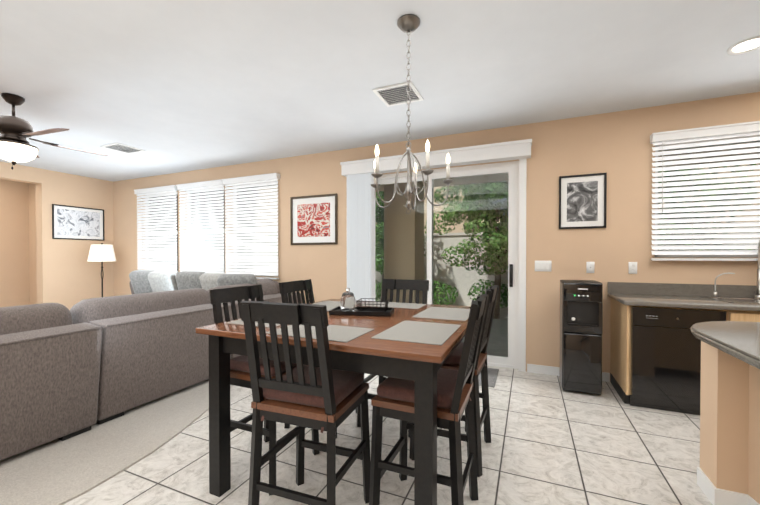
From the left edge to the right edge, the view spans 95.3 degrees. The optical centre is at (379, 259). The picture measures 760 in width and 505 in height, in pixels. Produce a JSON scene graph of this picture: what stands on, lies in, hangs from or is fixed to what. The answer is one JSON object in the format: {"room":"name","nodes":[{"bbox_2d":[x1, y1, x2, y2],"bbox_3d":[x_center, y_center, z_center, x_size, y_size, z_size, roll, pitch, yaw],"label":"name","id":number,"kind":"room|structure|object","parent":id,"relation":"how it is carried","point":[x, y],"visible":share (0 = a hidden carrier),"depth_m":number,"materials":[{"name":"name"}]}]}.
{"room":"dining room","nodes":[
{"label":"dining room","id":0,"kind":"room"},
{"bbox_2d":[0,179,27,306],"bbox_3d":[-7.952,-0.132,4.201,0.200,2.740,7.300,0,1,23],"label":"wall","id":1,"kind":"structure","parent":0,"point":[18,286],"depth_m":6.49,"materials":[{"name":"paint"}]},
{"bbox_2d":[28,183,36,304],"bbox_3d":[-6.177,-0.155,6.540,1.190,2.740,0.200,0,1,23],"label":"wall","id":2,"kind":"structure","parent":0,"point":[32,287],"depth_m":6.64,"materials":[{"name":"paint"}]},
{"bbox_2d":[0,161,113,309],"bbox_3d":[-6.705,-0.126,3.556,0.200,2.740,7.100,0,1,23],"label":"wall","id":3,"kind":"structure","parent":0,"point":[68,275],"depth_m":6.08,"materials":[{"name":"paint"}]},
{"bbox_2d":[52,204,104,240],"bbox_3d":[-5.420,-0.657,6.253,0.020,0.590,0.780,0,1,23],"label":"poster","id":4,"kind":"object","parent":3,"relation":"attached to","point":[75,223],"visible":0.96,"depth_m":6.22,"materials":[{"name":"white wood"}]},
{"bbox_2d":[0,0,759,181],"bbox_3d":[-2.151,-1.553,1.691,12.830,0.150,7.300,0,1,23],"label":"ceiling","id":5,"kind":"structure","parent":0,"point":[172,86],"depth_m":2.71,"materials":[{"name":"paint"}]},
{"bbox_2d":[0,93,107,169],"bbox_3d":[-3.305,-1.152,3.165,1.318,0.680,1.344,0,1,23],"label":"ceiling fan","id":6,"kind":"object","parent":5,"relation":"hanging from","point":[15,145],"visible":1,"depth_m":3.11,"materials":[{"name":"brown metal"}]},
{"bbox_2d":[100,143,144,153],"bbox_3d":[-3.464,-1.500,4.673,0.360,0.011,0.360,0,1,23],"label":"ceiling vent","id":7,"kind":"object","parent":5,"relation":"in","point":[122,148],"visible":0.98,"depth_m":4.66,"materials":[{"name":"white plastic"}]},
{"bbox_2d":[372,81,423,106],"bbox_3d":[0.168,-1.485,3.121,0.360,0.011,0.360,0,1,23],"label":"ceiling vent","id":8,"kind":"object","parent":5,"relation":"in","point":[393,95],"visible":0.96,"depth_m":3.11,"materials":[{"name":"white plastic"}]},
{"bbox_2d":[371,14,452,213],"bbox_3d":[0.174,-0.884,2.181,0.539,1.197,0.534,0,1,23],"label":"chandelier","id":9,"kind":"object","parent":5,"relation":"hanging from","point":[408,23],"visible":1,"depth_m":2.15,"materials":[{"name":"silver metal"}]},
{"bbox_2d":[727,36,759,54],"bbox_3d":[2.544,-1.480,2.393,0.210,0.007,0.210,0,1,23],"label":"recessed light","id":10,"kind":"object","parent":5,"relation":"in","point":[747,45],"visible":0.98,"depth_m":2.41,"materials":[{"name":"white plastic"}]},
{"bbox_2d":[63,365,711,504],"bbox_3d":[-2.151,1.312,1.719,12.830,0.100,7.300,0,1,23],"label":"floor","id":11,"kind":"structure","parent":0,"point":[553,442],"depth_m":2.18,"materials":[{"name":"white tile"}]},
{"bbox_2d":[0,379,233,504],"bbox_3d":[-4.150,1.248,2.581,5.265,0.012,6.885,0,1,23],"label":"floor carpet","id":12,"kind":"object","parent":11,"relation":"on","point":[56,472],"visible":0.43,"depth_m":2.24,"materials":[{"name":"beige carpet"}]},
{"bbox_2d":[87,243,115,296],"bbox_3d":[-4.999,0.449,6.235,0.410,1.513,0.410,0,1,23],"label":"floor lamp","id":13,"kind":"object","parent":12,"relation":"on","point":[101,253],"visible":0.71,"depth_m":6.10,"materials":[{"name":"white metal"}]},
{"bbox_2d":[0,270,301,460],"bbox_3d":[-3.320,0.705,3.600,3.310,1.054,3.943,0,1,23],"label":"sofa","id":14,"kind":"object","parent":12,"relation":"on","point":[80,367],"visible":0.73,"depth_m":2.61,"materials":[{"name":"grey fabric"}]},
{"bbox_2d":[209,284,319,495],"bbox_3d":[-0.703,0.717,2.146,0.496,1.085,0.464,0,1,23],"label":"chair","id":15,"kind":"object","parent":11,"relation":"on","point":[239,372],"visible":0.25,"depth_m":2.04,"materials":[{"name":"brown wood"}]},
{"bbox_2d":[240,301,370,504],"bbox_3d":[-0.333,0.721,1.670,0.464,1.085,0.496,0,1,20],"label":"chair","id":16,"kind":"object","parent":11,"relation":"on","point":[324,396],"visible":1,"depth_m":1.52,"materials":[{"name":"brown wood"}]},
{"bbox_2d":[279,279,356,437],"bbox_3d":[-0.458,0.711,2.714,0.496,1.085,0.464,0,1,21],"label":"chair","id":17,"kind":"object","parent":11,"relation":"on","point":[290,287],"visible":0.02,"depth_m":2.77,"materials":[{"name":"brown wood"}]},
{"bbox_2d":[196,299,469,504],"bbox_3d":[-0.101,0.807,2.214,1.320,0.900,1.380,0,1,23],"label":"dining table","id":18,"kind":"object","parent":11,"relation":"on","point":[419,364],"visible":0.48,"depth_m":1.58,"materials":[{"name":"brown wood"}]},
{"bbox_2d":[226,319,279,327],"bbox_3d":[-0.633,0.356,2.112,0.330,0.003,0.470,0,1,23],"label":"placemat","id":19,"kind":"object","parent":18,"relation":"on","point":[239,322],"visible":0.07,"depth_m":1.94,"materials":[{"name":"beige fabric"}]},
{"bbox_2d":[266,325,373,342],"bbox_3d":[-0.299,0.360,1.750,0.460,0.003,0.300,0,1,23],"label":"placemat","id":20,"kind":"object","parent":18,"relation":"on","point":[337,333],"visible":0.5,"depth_m":1.71,"materials":[{"name":"beige fabric"}]},
{"bbox_2d":[313,301,356,310],"bbox_3d":[-0.396,0.351,2.663,0.330,0.003,0.470,0,1,23],"label":"placemat","id":21,"kind":"object","parent":18,"relation":"on","point":[330,305],"visible":0.43,"depth_m":2.76,"materials":[{"name":"beige fabric"}]},
{"bbox_2d":[329,288,393,316],"bbox_3d":[-0.116,0.272,2.302,0.402,0.168,0.202,0,1,9],"label":"centerpiece","id":22,"kind":"object","parent":18,"relation":"on","point":[347,307],"visible":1,"depth_m":2.27,"materials":[{"name":"black wood"}]},
{"bbox_2d":[361,302,426,308],"bbox_3d":[0.108,0.350,2.696,0.460,0.003,0.270,0,1,23],"label":"placemat","id":23,"kind":"object","parent":18,"relation":"on","point":[404,305],"visible":0.71,"depth_m":2.65,"materials":[{"name":"beige fabric"}]},
{"bbox_2d":[371,320,460,345],"bbox_3d":[0.203,0.360,1.752,0.330,0.003,0.470,0,1,23],"label":"placemat","id":24,"kind":"object","parent":18,"relation":"on","point":[424,332],"visible":1,"depth_m":1.71,"materials":[{"name":"beige fabric"}]},
{"bbox_2d":[412,307,469,320],"bbox_3d":[0.440,0.354,2.303,0.330,0.003,0.470,0,1,23],"label":"placemat","id":25,"kind":"object","parent":18,"relation":"on","point":[455,314],"visible":0.79,"depth_m":2.24,"materials":[{"name":"beige fabric"}]},
{"bbox_2d":[357,279,428,437],"bbox_3d":[0.123,0.711,2.733,0.464,1.085,0.496,0,1,23],"label":"chair","id":26,"kind":"object","parent":11,"relation":"on","point":[404,285],"visible":0.17,"depth_m":2.91,"materials":[{"name":"brown wood"}]},
{"bbox_2d":[369,294,488,504],"bbox_3d":[0.255,0.721,1.711,0.496,1.085,0.464,0,1,23],"label":"chair","id":27,"kind":"object","parent":11,"relation":"on","point":[393,398],"visible":0.88,"depth_m":1.60,"materials":[{"name":"brown wood"}]},
{"bbox_2d":[409,285,498,476],"bbox_3d":[0.500,0.715,2.280,0.496,1.085,0.464,0,1,25],"label":"chair","id":28,"kind":"object","parent":11,"relation":"on","point":[452,361],"visible":0.44,"depth_m":2.17,"materials":[{"name":"brown wood"}]},
{"bbox_2d":[478,368,498,387],"bbox_3d":[0.884,1.237,3.787,0.750,0.010,0.580,0,1,23],"label":"door mat","id":29,"kind":"object","parent":11,"relation":"on","point":[492,375],"visible":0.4,"depth_m":3.63,"materials":[{"name":"grey fabric"}]},
{"bbox_2d":[559,280,602,394],"bbox_3d":[1.935,0.720,3.355,0.322,1.028,0.374,0,1,23],"label":"water dispenser","id":30,"kind":"object","parent":11,"relation":"on","point":[581,317],"visible":1,"depth_m":3.19,"materials":[{"name":"black plastic"}]},
{"bbox_2d":[607,240,759,414],"bbox_3d":[3.470,0.521,2.668,2.800,1.464,0.684,0,1,23],"label":"kitchen counter","id":31,"kind":"object","parent":11,"relation":"on","point":[655,354],"depth_m":2.87,"materials":[{"name":"black"}]},
{"bbox_2d":[697,341,759,504],"bbox_3d":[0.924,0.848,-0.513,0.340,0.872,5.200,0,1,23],"label":"base cabinet","id":32,"kind":"object","parent":11,"relation":"on","point":[728,471],"depth_m":1.75,"materials":[{"name":"paint"}]},
{"bbox_2d":[690,321,759,368],"bbox_3d":[1.245,0.396,-0.429,1.112,0.030,5.016,0,1,23],"label":"countertop","id":33,"kind":"structure","parent":32,"relation":"on","point":[741,339],"depth_m":1.60,"materials":[{"name":"grey stone"}]},
{"bbox_2d":[113,92,759,372],"bbox_3d":[-0.104,-0.137,4.689,11.430,2.740,0.200,0,1,23],"label":"wall","id":34,"kind":"structure","parent":0,"point":[617,146],"depth_m":3.73,"materials":[{"name":"paint"}]},
{"bbox_2d":[145,192,177,273],"bbox_3d":[-3.945,-0.483,6.349,1.000,1.460,0.060,0,1,23],"label":"window","id":35,"kind":"structure","parent":34,"relation":"in","point":[164,224],"depth_m":6.34,"materials":[{"name":"white"}]},
{"bbox_2d":[134,185,178,272],"bbox_3d":[-4.008,-0.505,6.202,1.094,1.566,0.091,0,1,23],"label":"window blind","id":36,"kind":"object","parent":35,"relation":"attached to","point":[167,253],"visible":0.94,"depth_m":6.19,"materials":[{"name":"white plastic"}]},
{"bbox_2d":[188,187,224,273],"bbox_3d":[-2.916,-0.479,5.906,0.960,1.460,0.060,0,1,23],"label":"window","id":37,"kind":"structure","parent":34,"relation":"in","point":[208,219],"depth_m":5.88,"materials":[{"name":"white"}]},
{"bbox_2d":[176,179,224,272],"bbox_3d":[-2.979,-0.500,5.760,1.054,1.566,0.091,0,1,23],"label":"window blind","id":38,"kind":"object","parent":37,"relation":"attached to","point":[197,253],"visible":0.88,"depth_m":5.75,"materials":[{"name":"white plastic"}]},
{"bbox_2d":[233,181,277,276],"bbox_3d":[-1.933,-0.475,5.483,0.980,1.460,0.060,0,1,23],"label":"window","id":39,"kind":"structure","parent":34,"relation":"in","point":[250,223],"depth_m":5.55,"materials":[{"name":"white"}]},
{"bbox_2d":[222,173,279,278],"bbox_3d":[-1.996,-0.496,5.337,1.074,1.566,0.091,0,1,23],"label":"window blind","id":40,"kind":"object","parent":39,"relation":"attached to","point":[236,260],"visible":0.92,"depth_m":5.32,"materials":[{"name":"white plastic"}]},
{"bbox_2d":[290,193,337,244],"bbox_3d":[-0.948,-0.564,4.926,0.780,0.700,0.020,0,1,23],"label":"picture","id":41,"kind":"object","parent":34,"relation":"attached to","point":[313,219],"visible":1,"depth_m":4.92,"materials":[{"name":"metal"}]},
{"bbox_2d":[340,139,531,371],"bbox_3d":[0.603,-0.026,4.285,2.330,2.527,0.305,0,1,23],"label":"sliding door","id":42,"kind":"structure","parent":34,"relation":"attached to","point":[361,246],"depth_m":4.16,"materials":[{"name":"white"}]},
{"bbox_2d":[535,261,551,271],"bbox_3d":[1.773,0.067,3.767,0.165,0.118,0.010,0,1,23],"label":"light switch","id":43,"kind":"object","parent":34,"relation":"attached to","point":[543,266],"visible":1,"depth_m":3.76,"materials":[{"name":"white plastic"}]},
{"bbox_2d":[527,364,609,381],"bbox_3d":[1.987,1.198,3.686,0.775,0.090,0.012,0,1,23],"label":"baseboard","id":44,"kind":"structure","parent":34,"relation":"attached to","point":[542,369],"depth_m":3.74,"materials":[{"name":"white"}]},
{"bbox_2d":[559,173,606,228],"bbox_3d":[2.106,-0.606,3.611,0.430,0.560,0.020,0,1,23],"label":"picture","id":45,"kind":"object","parent":34,"relation":"attached to","point":[583,201],"visible":0.96,"depth_m":3.61,"materials":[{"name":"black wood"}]},
{"bbox_2d":[586,262,594,272],"bbox_3d":[2.182,0.079,3.591,0.072,0.118,0.010,0,1,23],"label":"light switch","id":46,"kind":"object","parent":34,"relation":"attached to","point":[590,266],"visible":1,"depth_m":3.59,"materials":[{"name":"white plastic"}]},
{"bbox_2d":[629,262,636,273],"bbox_3d":[2.517,0.080,3.447,0.072,0.118,0.010,0,1,23],"label":"electrical outlet","id":47,"kind":"object","parent":34,"relation":"attached to","point":[632,267],"visible":1,"depth_m":3.44,"materials":[{"name":"white plastic"}]},
{"bbox_2d":[655,135,759,256],"bbox_3d":[3.454,-0.577,3.163,1.590,1.110,0.060,0,1,23],"label":"window","id":48,"kind":"structure","parent":34,"relation":"in","point":[707,195],"depth_m":3.30,"materials":[{"name":"white"}]},
{"bbox_2d":[650,121,759,260],"bbox_3d":[3.391,-0.599,3.017,1.684,1.216,0.091,0,1,23],"label":"window blind","id":49,"kind":"object","parent":48,"relation":"attached to","point":[711,132],"visible":0.9,"depth_m":3.18,"materials":[{"name":"white plastic"}]},
{"label":"outside","id":50,"kind":"structure","parent":0,"visible":0},
{"bbox_2d":[436,304,507,356],"bbox_3d":[2.130,1.260,10.110,24.000,0.120,11.500,0,1,23],"label":"ground","id":51,"kind":"structure","parent":50,"point":[498,342],"depth_m":5.62,"materials":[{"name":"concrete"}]},
{"bbox_2d":[375,191,426,298],"bbox_3d":[0.110,-0.388,8.877,2.672,3.269,1.864,0,1,23],"label":"tree","id":52,"kind":"object","parent":51,"relation":"on","point":[379,231],"depth_m":8.52,"materials":[{"name":"green plant"}]},
{"bbox_2d":[375,279,507,307],"bbox_3d":[2.987,0.886,8.079,13.708,0.966,0.998,0,1,23],"label":"bush","id":53,"kind":"object","parent":51,"relation":"on","point":[378,295],"depth_m":8.43,"materials":[{"name":"green plant"}]},
{"bbox_2d":[426,181,508,318],"bbox_3d":[2.408,-0.512,7.410,2.836,3.545,2.279,0,1,23],"label":"tree","id":54,"kind":"object","parent":51,"relation":"on","point":[487,225],"depth_m":7.16,"materials":[{"name":"green plant"}]},
{"bbox_2d":[255,163,759,307],"bbox_3d":[3.526,-1.427,13.326,24.000,5.250,8.440,0,1,23],"label":"fence","id":55,"kind":"object","parent":51,"relation":"on","point":[450,281],"depth_m":9.52,"materials":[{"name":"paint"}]},
{"bbox_2d":[376,141,759,303],"bbox_3d":[2.286,-0.230,4.513,5.900,2.970,1.370,0,1,23],"label":"patio","id":56,"kind":"structure","parent":51,"relation":"on","point":[394,255],"depth_m":5.48,"materials":[{"name":"paint"}]},
{"bbox_2d":[657,164,759,250],"bbox_3d":[5.460,-0.295,6.380,2.307,3.133,1.836,0,1,23],"label":"tree","id":57,"kind":"object","parent":51,"relation":"on","point":[700,201],"depth_m":6.01,"materials":[{"name":"green plant"}]}
]}

